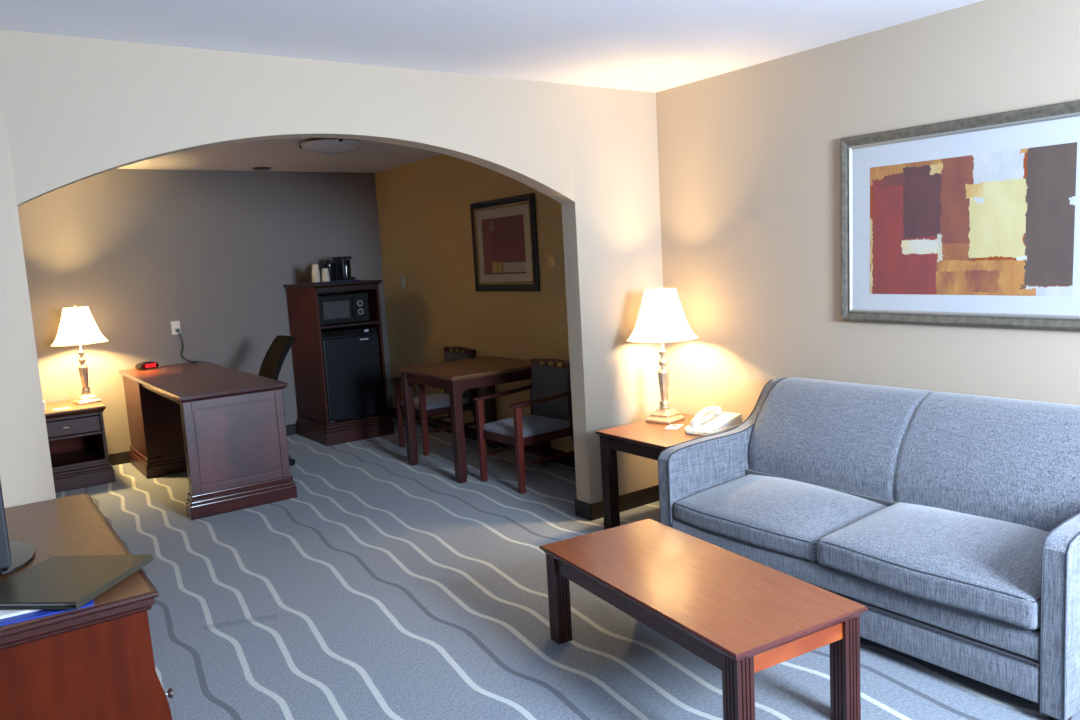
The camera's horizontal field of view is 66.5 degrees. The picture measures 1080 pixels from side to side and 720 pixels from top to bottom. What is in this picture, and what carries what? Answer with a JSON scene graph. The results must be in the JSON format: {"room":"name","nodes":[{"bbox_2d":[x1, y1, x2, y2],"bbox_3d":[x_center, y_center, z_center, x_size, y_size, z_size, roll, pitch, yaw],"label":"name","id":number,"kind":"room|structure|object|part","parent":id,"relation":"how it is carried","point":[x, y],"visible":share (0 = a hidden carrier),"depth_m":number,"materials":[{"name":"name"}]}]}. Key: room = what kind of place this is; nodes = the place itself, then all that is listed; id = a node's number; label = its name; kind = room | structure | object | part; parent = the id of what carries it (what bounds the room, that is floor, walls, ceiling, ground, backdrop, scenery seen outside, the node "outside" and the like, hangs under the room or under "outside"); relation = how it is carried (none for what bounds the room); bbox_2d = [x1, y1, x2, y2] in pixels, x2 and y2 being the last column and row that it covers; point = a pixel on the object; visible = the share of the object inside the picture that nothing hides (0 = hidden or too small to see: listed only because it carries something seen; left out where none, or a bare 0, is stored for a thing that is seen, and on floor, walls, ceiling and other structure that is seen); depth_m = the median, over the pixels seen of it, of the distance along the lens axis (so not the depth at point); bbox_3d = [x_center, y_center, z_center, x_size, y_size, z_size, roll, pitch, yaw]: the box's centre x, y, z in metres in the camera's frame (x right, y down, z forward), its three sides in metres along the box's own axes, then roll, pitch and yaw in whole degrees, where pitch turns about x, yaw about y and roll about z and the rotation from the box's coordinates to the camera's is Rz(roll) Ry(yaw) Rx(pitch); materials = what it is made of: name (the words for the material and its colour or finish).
{"room":"hotel room","nodes":[
{"label":"hotel room","id":0,"kind":"room"},
{"bbox_2d":[18,169,392,453],"bbox_3d":[-3.098,-0.412,7.197,3.945,2.440,0.100,-8,9,-35],"label":"wall","id":1,"kind":"structure","parent":0,"point":[212,252],"depth_m":7.10,"materials":[{"name":"grey paint"}]},
{"bbox_2d":[171,321,180,334],"bbox_3d":[-3.142,-0.278,7.109,0.072,0.116,0.008,-8,9,-35],"label":"wall outlet","id":2,"kind":"object","parent":1,"relation":"attached to","point":[174,324],"visible":1,"depth_m":7.10,"materials":[{"name":"beige plastic"}]},
{"bbox_2d":[175,329,197,362],"bbox_3d":[-3.053,-0.124,7.118,0.165,0.302,0.044,-4,7,-4],"label":"power cord","id":3,"kind":"object","parent":1,"relation":"hanging from","point":[177,330],"visible":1,"depth_m":7.12,"materials":[{"name":"black plastic"}]},
{"bbox_2d":[108,408,393,465],"bbox_3d":[-3.040,0.756,7.265,3.845,0.100,0.011,-8,9,-35],"label":"baseboard","id":4,"kind":"structure","parent":1,"relation":"attached to","point":[122,457],"depth_m":6.94,"materials":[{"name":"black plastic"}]},
{"bbox_2d":[0,29,665,507],"bbox_3d":[-0.808,-0.144,3.947,3.845,2.440,0.124,-8,9,-35],"label":"wall","id":5,"kind":"structure","parent":0,"point":[73,109],"depth_m":3.76,"materials":[{"name":"beige paint"}]},
{"bbox_2d":[575,485,658,520],"bbox_3d":[0.530,0.832,4.995,0.700,0.100,0.146,-8,9,-35],"label":"baseboard","id":6,"kind":"structure","parent":5,"relation":"attached to","point":[593,511],"depth_m":4.88,"materials":[{"name":"black plastic"}]},
{"bbox_2d":[375,154,573,451],"bbox_3d":[-0.344,-0.502,6.648,0.100,2.440,3.996,-8,9,-35],"label":"wall","id":7,"kind":"structure","parent":0,"point":[424,216],"depth_m":7.02,"materials":[{"name":"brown paint"}]},
{"bbox_2d":[401,277,404,288],"bbox_3d":[-1.312,-0.737,7.861,0.014,0.116,0.072,-8,9,-35],"label":"light switch","id":8,"kind":"object","parent":7,"relation":"attached to","point":[402,278],"visible":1,"depth_m":7.86,"materials":[{"name":"beige plastic"}]},
{"bbox_2d":[393,408,574,466],"bbox_3d":[-0.360,0.660,6.809,0.011,0.100,3.872,-8,9,-35],"label":"baseboard","id":9,"kind":"structure","parent":7,"relation":"attached to","point":[471,433],"depth_m":6.76,"materials":[{"name":"black plastic"}]},
{"bbox_2d":[470,193,539,290],"bbox_3d":[-0.287,-0.887,6.370,0.032,0.712,0.880,-8,9,-35],"label":"framed picture","id":10,"kind":"object","parent":7,"relation":"attached to","point":[504,230],"visible":1,"depth_m":6.33,"materials":[{"name":"black wood"},{"name":"cream mat board"},{"name":"printed art paper"}]},
{"bbox_2d":[481,214,526,274],"bbox_3d":[-0.285,-0.884,6.372,0.001,0.437,0.590,-8,9,-35],"label":"print","id":11,"kind":"object","parent":10,"relation":"attached to","point":[503,238],"depth_m":6.36},
{"bbox_2d":[0,0,983,172],"bbox_3d":[-0.571,-1.363,3.414,4.100,0.080,9.046,-8,9,-35],"label":"ceiling","id":12,"kind":"structure","parent":0,"point":[654,46],"depth_m":3.39,"materials":[{"name":"white paint"}]},
{"bbox_2d":[252,167,270,170],"bbox_3d":[-2.440,-1.671,7.228,0.160,0.027,0.160,-8,9,-35],"label":"ceiling vent","id":13,"kind":"object","parent":12,"relation":"in","point":[254,168],"visible":1,"depth_m":7.18,"materials":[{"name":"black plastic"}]},
{"bbox_2d":[299,138,363,153],"bbox_3d":[-1.483,-1.528,5.896,0.444,0.094,0.456,-8,9,-35],"label":"ceiling light","id":14,"kind":"object","parent":12,"relation":"attached to","point":[316,145],"visible":0.91,"depth_m":5.77,"materials":[{"name":"white glass"}]},
{"bbox_2d":[55,417,1079,719],"bbox_3d":[-0.430,1.119,3.719,4.100,0.050,9.046,-8,9,-35],"label":"floor","id":15,"kind":"structure","parent":0,"point":[389,588],"depth_m":3.59,"materials":[{"name":"carpet"}]},
{"bbox_2d":[45,400,115,492],"bbox_3d":[-3.681,0.653,6.374,0.561,0.595,0.647,-8,9,-35],"label":"nightstand","id":16,"kind":"object","parent":15,"relation":"on","point":[76,433],"visible":0.55,"depth_m":6.23,"materials":[{"name":"brown wood"}]},
{"bbox_3d":[-3.865,0.596,6.621,0.465,0.428,0.015,-8,9,-35],"label":"panel","id":17,"kind":"part","parent":16,"relation":"part of","materials":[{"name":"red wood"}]},
{"bbox_3d":[-3.526,0.502,6.125,0.457,0.116,0.030,-8,9,-35],"label":"drawer","id":18,"kind":"part","parent":16,"relation":"part of","materials":[{"name":"brown wood"}]},
{"bbox_3d":[-3.700,0.387,6.347,0.551,0.036,0.633,-8,9,-35],"label":"edge moulding","id":19,"kind":"part","parent":16,"relation":"part of","materials":[{"name":"brown wood"}]},
{"bbox_2d":[50,447,104,469],"bbox_3d":[-3.680,0.773,6.397,0.465,0.020,0.586,-8,9,-35],"label":"shelf","id":20,"kind":"object","parent":16,"relation":"attached to","point":[70,458],"depth_m":6.36,"materials":[{"name":"brown wood"}]},
{"bbox_2d":[50,305,108,404],"bbox_3d":[-3.568,-0.045,6.409,0.412,0.766,0.412,-10,10,-43],"label":"table lamp","id":21,"kind":"object","parent":16,"relation":"on","point":[78,326],"visible":1,"depth_m":6.30,"materials":[{"name":"white fabric"}]},
{"bbox_3d":[-3.581,-0.267,6.381,0.406,0.277,0.406,-10,10,-43],"label":"lamp shade","id":22,"kind":"part","parent":21,"relation":"part of","materials":[{"name":"fabric"}]},
{"bbox_3d":[-3.497,0.597,6.525,0.020,0.448,0.610,-8,9,-35],"label":"panel","id":23,"kind":"part","parent":16,"relation":"part of","materials":[{"name":"brown wood"}]},
{"bbox_2d":[0,493,174,719],"bbox_3d":[-1.596,0.945,2.558,0.656,0.708,1.312,-8,9,-35],"label":"dresser","id":24,"kind":"object","parent":15,"relation":"on","point":[96,662],"visible":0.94,"depth_m":2.12,"materials":[{"name":"brown wood"}]},
{"bbox_2d":[0,480,35,575],"bbox_3d":[-1.649,0.304,2.433,0.205,0.600,0.690,-8,9,-35],"label":"television","id":25,"kind":"object","parent":24,"relation":"on","point":[14,555],"visible":1,"depth_m":2.35,"materials":[{"name":"black plastic"}]},
{"bbox_3d":[-1.647,0.270,2.432,0.050,0.532,0.690,-8,9,-35],"label":"casing","id":26,"kind":"part","parent":25,"relation":"part of","materials":[{"name":"black plastic"}]},
{"bbox_2d":[0,599,93,625],"bbox_3d":[-1.364,0.629,2.097,0.400,0.004,0.260,-7,8,-28],"label":"folder","id":27,"kind":"object","parent":24,"relation":"on","point":[45,612],"visible":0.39,"depth_m":2.03,"materials":[{"name":"blue"}]},
{"bbox_2d":[0,609,42,618],"bbox_3d":[-1.410,0.627,2.090,0.307,0.005,0.228,-7,8,-30],"label":"paper sheets","id":28,"kind":"object","parent":27,"relation":"on","point":[3,613],"visible":0.27,"depth_m":2.04,"materials":[{"name":"white paper"}]},
{"bbox_2d":[0,554,152,609],"bbox_3d":[-1.278,0.592,2.211,0.310,0.018,0.330,-2,7,7],"label":"binder","id":29,"kind":"object","parent":28,"relation":"on","point":[56,582],"visible":1,"depth_m":2.19,"materials":[{"name":"grey"}]},
{"bbox_3d":[-1.629,0.626,2.508,0.620,0.056,1.312,-8,9,-35],"label":"edge moulding","id":30,"kind":"part","parent":24,"relation":"part of","materials":[{"name":"brown wood"}]},
{"bbox_3d":[-1.057,0.950,2.345,0.031,0.030,0.030,-8,9,-35],"label":"knob","id":31,"kind":"part","parent":24,"relation":"part of","materials":[{"name":"silver metal"}]},
{"bbox_2d":[119,361,296,519],"bbox_3d":[-2.567,0.510,6.220,0.696,0.790,2.180,-8,9,-35],"label":"desk","id":32,"kind":"object","parent":15,"relation":"on","point":[225,427],"visible":1,"depth_m":5.46,"materials":[{"name":"brown wood"}]},
{"bbox_2d":[135,361,158,369],"bbox_3d":[-3.252,0.043,6.816,0.094,0.064,0.180,2,8,34],"label":"alarm clock","id":33,"kind":"object","parent":32,"relation":"on","point":[147,364],"visible":1,"depth_m":6.78,"materials":[{"name":"black plastic"}]},
{"bbox_3d":[-2.594,0.141,6.170,0.680,0.042,2.180,-8,9,-35],"label":"edge moulding","id":34,"kind":"part","parent":32,"relation":"part of","materials":[{"name":"brown wood"}]},
{"bbox_3d":[-1.982,0.598,5.404,0.630,0.748,0.085,-8,9,-35],"label":"panel","id":35,"kind":"part","parent":32,"relation":"part of","materials":[{"name":"brown wood"}]},
{"bbox_2d":[258,335,295,465],"bbox_3d":[-2.199,0.350,6.412,0.667,1.019,0.542,-8,9,-35],"label":"desk chair","id":36,"kind":"object","parent":15,"relation":"on","point":[272,363],"visible":0.25,"depth_m":6.52,"materials":[{"name":"black fabric"}]},
{"bbox_3d":[-2.067,0.121,6.519,0.277,0.605,0.380,-8,9,-35],"label":"backrest","id":37,"kind":"part","parent":36,"relation":"part of","materials":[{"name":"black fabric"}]},
{"bbox_2d":[283,280,394,445],"bbox_3d":[-1.852,-0.009,7.573,0.650,1.408,0.760,-8,9,-35],"label":"cabinet","id":38,"kind":"object","parent":15,"relation":"on","point":[313,423],"visible":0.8,"depth_m":7.37,"materials":[{"name":"brown wood"}]},
{"bbox_3d":[-2.093,-0.008,7.418,0.022,1.272,0.730,-8,9,-35],"label":"panel","id":39,"kind":"part","parent":38,"relation":"part of","materials":[{"name":"brown wood"}]},
{"bbox_3d":[-2.070,-0.065,7.868,0.546,1.272,0.010,-8,9,-35],"label":"panel","id":40,"kind":"part","parent":38,"relation":"part of","materials":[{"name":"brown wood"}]},
{"bbox_2d":[306,279,360,283],"bbox_3d":[-1.846,-0.700,7.354,0.420,0.014,0.260,-8,9,-35],"label":"serving tray","id":41,"kind":"object","parent":38,"relation":"on","point":[357,279],"visible":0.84,"depth_m":7.25,"materials":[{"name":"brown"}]},
{"bbox_2d":[311,264,320,281],"bbox_3d":[-1.964,-0.760,7.214,0.075,0.153,0.075,-8,9,-35],"label":"cup stack","id":42,"kind":"object","parent":41,"relation":"on","point":[315,274],"visible":0.99,"depth_m":7.19,"materials":[{"name":"beige paper"}]},
{"bbox_2d":[311,264,319,274],"bbox_3d":[-1.966,-0.792,7.210,0.075,0.088,0.075,-8,9,-35],"label":"cup","id":43,"kind":"object","parent":42,"relation":"on","point":[315,268],"depth_m":7.18,"materials":[{"name":"beige paper"}]},
{"bbox_2d":[321,268,329,281],"bbox_3d":[-1.875,-0.743,7.196,0.075,0.114,0.075,-8,9,-35],"label":"cup stack","id":44,"kind":"object","parent":41,"relation":"on","point":[325,277],"visible":1,"depth_m":7.17,"materials":[{"name":"beige paper"}]},
{"bbox_2d":[321,260,335,280],"bbox_3d":[-1.874,-0.794,7.314,0.128,0.187,0.128,-8,9,-35],"label":"ice bucket","id":45,"kind":"object","parent":41,"relation":"on","point":[331,267],"visible":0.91,"depth_m":7.27,"materials":[{"name":"black plastic"}]},
{"bbox_3d":[-1.878,-0.861,7.306,0.128,0.052,0.128,-8,9,-35],"label":"lid","id":46,"kind":"part","parent":45,"relation":"part of","materials":[{"name":"black plastic"}]},
{"bbox_2d":[332,256,355,280],"bbox_3d":[-1.764,-0.824,7.405,0.170,0.212,0.120,2,9,39],"label":"coffee maker","id":47,"kind":"object","parent":41,"relation":"on","point":[343,266],"visible":0.9,"depth_m":7.36,"materials":[{"name":"black plastic"}]},
{"bbox_3d":[-1.797,-0.823,7.377,0.155,0.180,0.035,2,9,39],"label":"water tank","id":48,"kind":"part","parent":47,"relation":"part of","materials":[{"name":"black plastic"}]},
{"bbox_2d":[318,292,369,325],"bbox_3d":[-1.827,-0.459,7.390,0.465,0.262,0.416,-8,9,-35],"label":"microwave","id":49,"kind":"object","parent":38,"relation":"on","point":[338,308],"visible":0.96,"depth_m":7.24,"materials":[{"name":"black"}]},
{"bbox_3d":[-1.781,-0.443,7.207,0.325,0.246,0.017,-8,9,-35],"label":"door","id":50,"kind":"part","parent":49,"relation":"part of","materials":[{"name":"black glass"}]},
{"bbox_3d":[-1.593,-0.471,7.343,0.137,0.246,0.015,-8,9,-35],"label":"control panel","id":51,"kind":"part","parent":49,"relation":"part of","materials":[{"name":"black plastic"}]},
{"bbox_3d":[-1.690,-0.627,7.219,0.546,0.042,0.020,-8,9,-35],"label":"rail","id":52,"kind":"part","parent":38,"relation":"part of","materials":[{"name":"brown wood"}]},
{"bbox_2d":[321,320,378,328],"bbox_3d":[-1.879,-0.332,7.546,0.546,0.022,0.710,-8,9,-35],"label":"shelf","id":53,"kind":"object","parent":38,"relation":"attached to","point":[372,323],"depth_m":7.31,"materials":[{"name":"brown wood"}]},
{"bbox_2d":[321,326,383,422],"bbox_3d":[-1.827,0.108,7.562,0.524,0.794,0.612,-8,9,-35],"label":"mini fridge","id":54,"kind":"object","parent":38,"relation":"on","point":[351,354],"visible":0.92,"depth_m":7.31,"materials":[{"name":"black metal"}]},
{"bbox_3d":[-1.687,-0.245,7.293,0.524,0.045,0.025,-8,9,-35],"label":"trim","id":55,"kind":"part","parent":54,"relation":"part of","materials":[{"name":"black plastic"}]},
{"bbox_3d":[-1.633,-0.075,7.745,0.022,1.272,0.730,-8,9,-35],"label":"panel","id":56,"kind":"part","parent":38,"relation":"part of","materials":[{"name":"brown wood"}]},
{"bbox_2d":[391,346,476,455],"bbox_3d":[-0.858,0.319,6.890,0.593,0.812,0.504,-8,8,-34],"label":"dining chair","id":57,"kind":"object","parent":15,"relation":"on","point":[429,405],"visible":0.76,"depth_m":6.81,"materials":[{"name":"brown wood"}]},
{"bbox_3d":[-1.027,0.120,7.030,0.518,0.048,0.054,-8,8,-34],"label":"armrest","id":58,"kind":"part","parent":57,"relation":"part of","materials":[{"name":"brown wood"}]},
{"bbox_3d":[-1.185,0.452,6.948,0.042,0.572,0.042,-8,8,-34],"label":"leg","id":59,"kind":"part","parent":57,"relation":"part of","materials":[{"name":"brown wood"}]},
{"bbox_3d":[-0.928,0.482,6.580,0.042,0.572,0.042,-8,8,-34],"label":"leg","id":60,"kind":"part","parent":57,"relation":"part of","materials":[{"name":"brown wood"}]},
{"bbox_3d":[-0.882,0.340,6.875,0.425,0.092,0.442,-8,8,-34],"label":"seat","id":61,"kind":"part","parent":57,"relation":"part of","materials":[{"name":"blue fabric"}]},
{"bbox_3d":[-0.874,0.394,6.885,0.447,0.057,0.448,-8,8,-34],"label":"seat frame","id":62,"kind":"part","parent":57,"relation":"part of","materials":[{"name":"brown wood"}]},
{"bbox_3d":[-0.682,-0.084,6.979,0.046,0.055,0.494,-8,8,-34],"label":"rail","id":63,"kind":"part","parent":57,"relation":"part of","materials":[{"name":"brown wood"}]},
{"bbox_3d":[-0.528,0.312,6.844,0.102,0.800,0.038,-8,8,-34],"label":"leg","id":64,"kind":"part","parent":57,"relation":"part of","materials":[{"name":"brown wood"}]},
{"bbox_2d":[397,356,551,483],"bbox_3d":[-0.485,0.413,6.197,0.830,0.752,0.830,-8,9,-35],"label":"dining table","id":65,"kind":"object","parent":15,"relation":"on","point":[456,376],"visible":0.81,"depth_m":5.96,"materials":[{"name":"brown wood"}]},
{"bbox_3d":[-0.993,0.446,6.284,0.064,0.724,0.064,-8,9,-35],"label":"leg","id":66,"kind":"part","parent":65,"relation":"part of","materials":[{"name":"brown wood"}]},
{"bbox_3d":[-0.566,0.494,5.694,0.064,0.724,0.064,-8,9,-35],"label":"leg","id":67,"kind":"part","parent":65,"relation":"part of","materials":[{"name":"brown wood"}]},
{"bbox_3d":[-0.402,0.360,6.704,0.064,0.724,0.064,-8,9,-35],"label":"leg","id":68,"kind":"part","parent":65,"relation":"part of","materials":[{"name":"brown wood"}]},
{"bbox_3d":[0.025,0.409,6.114,0.064,0.724,0.064,-8,9,-35],"label":"leg","id":69,"kind":"part","parent":65,"relation":"part of","materials":[{"name":"brown wood"}]},
{"bbox_2d":[471,358,573,493],"bbox_3d":[-0.076,0.425,5.666,0.593,0.812,0.504,-8,9,-37],"label":"dining chair","id":70,"kind":"object","parent":15,"relation":"on","point":[550,401],"visible":0.91,"depth_m":5.63,"materials":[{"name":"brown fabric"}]},
{"bbox_3d":[-0.405,0.560,5.709,0.042,0.572,0.042,-8,9,-37],"label":"leg","id":71,"kind":"part","parent":70,"relation":"part of","materials":[{"name":"brown wood"}]},
{"bbox_3d":[-0.253,0.227,5.799,0.518,0.048,0.054,-8,9,-37],"label":"armrest","id":72,"kind":"part","parent":70,"relation":"part of","materials":[{"name":"brown wood"}]},
{"bbox_3d":[-0.132,0.588,5.352,0.042,0.572,0.042,-8,9,-37],"label":"leg","id":73,"kind":"part","parent":70,"relation":"part of","materials":[{"name":"brown wood"}]},
{"bbox_3d":[-0.099,0.446,5.649,0.425,0.092,0.442,-8,9,-37],"label":"seat","id":74,"kind":"part","parent":70,"relation":"part of","materials":[{"name":"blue fabric"}]},
{"bbox_3d":[-0.091,0.500,5.660,0.447,0.057,0.448,-8,9,-37],"label":"seat frame","id":75,"kind":"part","parent":70,"relation":"part of","materials":[{"name":"brown wood"}]},
{"bbox_3d":[-0.018,0.388,5.991,0.102,0.800,0.038,-8,9,-37],"label":"leg","id":76,"kind":"part","parent":70,"relation":"part of","materials":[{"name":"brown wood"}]},
{"bbox_3d":[0.020,0.255,5.442,0.518,0.048,0.054,-8,9,-37],"label":"armrest","id":77,"kind":"part","parent":70,"relation":"part of","materials":[{"name":"brown wood"}]},
{"bbox_3d":[0.094,0.021,5.763,0.046,0.055,0.494,-8,9,-37],"label":"rail","id":78,"kind":"part","parent":70,"relation":"part of","materials":[{"name":"brown wood"}]},
{"bbox_3d":[0.255,0.416,5.634,0.102,0.800,0.038,-8,9,-37],"label":"leg","id":79,"kind":"part","parent":70,"relation":"part of","materials":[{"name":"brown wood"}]},
{"bbox_2d":[595,413,702,529],"bbox_3d":[0.747,0.649,4.497,0.660,0.560,0.566,-8,8,-34],"label":"end table","id":80,"kind":"object","parent":15,"relation":"on","point":[645,439],"visible":0.3,"depth_m":4.48,"materials":[{"name":"brown wood"}]},
{"bbox_3d":[0.386,0.677,4.535,0.064,0.536,0.064,-8,8,-34],"label":"leg","id":81,"kind":"part","parent":80,"relation":"part of","materials":[{"name":"brown wood"}]},
{"bbox_3d":[0.732,0.384,4.465,0.660,0.024,0.566,-8,8,-34],"label":"edge moulding","id":82,"kind":"part","parent":80,"relation":"part of","materials":[{"name":"brown wood"}]},
{"bbox_2d":[626,286,697,424],"bbox_3d":[0.689,-0.033,4.626,0.412,0.766,0.412,3,9,42],"label":"table lamp","id":83,"kind":"object","parent":80,"relation":"on","point":[661,319],"visible":1,"depth_m":4.51,"materials":[{"name":"white fabric"}]},
{"bbox_3d":[0.676,-0.255,4.599,0.406,0.277,0.406,3,9,42],"label":"lamp shade","id":84,"kind":"part","parent":83,"relation":"part of","materials":[{"name":"fabric"}]},
{"bbox_2d":[665,424,683,429],"bbox_3d":[0.733,0.365,4.495,0.070,0.005,0.110,1,8,29],"label":"notepad","id":85,"kind":"object","parent":80,"relation":"on","point":[672,426],"visible":1,"depth_m":4.49,"materials":[{"name":"white paper"}]},
{"bbox_2d":[684,406,741,435],"bbox_3d":[0.922,0.315,4.365,0.336,0.112,0.200,-10,10,-44],"label":"telephone","id":86,"kind":"object","parent":80,"relation":"on","point":[717,421],"visible":0.84,"depth_m":4.35,"materials":[{"name":"beige plastic"}]},
{"bbox_3d":[0.908,0.361,4.353,0.289,0.024,0.200,-10,10,-44],"label":"coiled cord","id":87,"kind":"part","parent":86,"relation":"part of","materials":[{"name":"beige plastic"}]},
{"bbox_2d":[539,519,867,719],"bbox_3d":[0.518,0.941,2.933,0.544,0.387,1.120,-7,8,-29],"label":"coffee table","id":88,"kind":"object","parent":15,"relation":"on","point":[744,617],"visible":1,"depth_m":2.67,"materials":[{"name":"brown wood"}]},
{"bbox_3d":[0.076,0.939,3.270,0.064,0.359,0.064,-7,8,-29],"label":"leg","id":89,"kind":"part","parent":88,"relation":"part of","materials":[{"name":"brown wood"}]},
{"bbox_3d":[0.508,0.768,2.912,0.544,0.036,1.120,-7,8,-29],"label":"edge moulding","id":90,"kind":"part","parent":88,"relation":"part of","materials":[{"name":"brown wood"}]},
{"bbox_3d":[0.577,1.019,2.385,0.064,0.359,0.064,-7,8,-29],"label":"leg","id":91,"kind":"part","parent":88,"relation":"part of","materials":[{"name":"brown wood"}]},
{"bbox_3d":[0.962,0.971,2.599,0.064,0.359,0.064,-7,8,-29],"label":"leg","id":92,"kind":"part","parent":88,"relation":"part of","materials":[{"name":"brown wood"}]},
{"bbox_2d":[658,377,1079,719],"bbox_3d":[1.409,0.603,3.389,0.920,0.846,1.726,-8,9,-35],"label":"sofa","id":93,"kind":"object","parent":15,"relation":"on","point":[953,518],"visible":1,"depth_m":3.14,"materials":[{"name":"grey"}]},
{"bbox_3d":[0.935,0.541,4.064,0.890,0.799,0.073,-8,9,-35],"label":"arm","id":94,"kind":"part","parent":93,"relation":"part of"},
{"bbox_2d":[674,474,886,561],"bbox_3d":[1.052,0.658,3.626,0.571,0.189,0.777,-8,9,-35],"label":"seat cushion","id":95,"kind":"object","parent":93,"relation":"on","point":[772,517],"depth_m":3.51,"materials":[{"name":"blue fabric"}]},
{"bbox_3d":[1.281,0.803,3.313,0.525,0.093,1.576,-8,9,-35],"label":"rail","id":96,"kind":"part","parent":93,"relation":"part of","materials":[{"name":"blue fabric"}]},
{"bbox_3d":[1.429,0.788,3.419,0.860,0.370,1.576,-8,9,-35],"label":"frame","id":97,"kind":"part","parent":93,"relation":"part of","materials":[{"name":"grey fabric"}]},
{"bbox_3d":[1.622,0.422,3.529,0.374,0.546,1.576,-8,9,-35],"label":"backrest","id":98,"kind":"part","parent":93,"relation":"part of","materials":[{"name":"blue fabric"}]},
{"bbox_2d":[817,502,1049,629],"bbox_3d":[1.505,0.698,2.985,0.587,0.203,0.791,-8,9,-35],"label":"seat cushion","id":99,"kind":"object","parent":93,"relation":"on","point":[976,563],"depth_m":2.86,"materials":[{"name":"blue fabric"}]},
{"bbox_3d":[1.288,0.922,3.328,0.525,0.133,1.576,-8,9,-35],"label":"rail","id":100,"kind":"part","parent":93,"relation":"part of","materials":[{"name":"blue fabric"}]},
{"bbox_3d":[1.901,0.650,2.728,0.890,0.799,0.074,-8,9,-35],"label":"arm","id":101,"kind":"part","parent":93,"relation":"part of"},
{"bbox_2d":[656,0,1079,422],"bbox_3d":[2.224,-0.207,3.060,0.145,2.440,4.850,-8,9,-35],"label":"wall","id":102,"kind":"structure","parent":0,"point":[749,157],"depth_m":4.05,"materials":[{"name":"beige paint"}]},
{"bbox_2d":[840,100,1079,330],"bbox_3d":[1.773,-0.572,3.461,0.032,0.873,1.163,-8,9,-35],"label":"framed picture","id":103,"kind":"object","parent":102,"relation":"attached to","point":[971,221],"visible":1,"depth_m":3.45,"materials":[{"name":"multicoloured paper"}]},
{"bbox_2d":[870,142,1076,295],"bbox_3d":[1.776,-0.562,3.464,0.001,0.585,0.859,-8,9,-35],"label":"print","id":104,"kind":"object","parent":103,"relation":"attached to","point":[1003,222],"depth_m":3.41}
]}

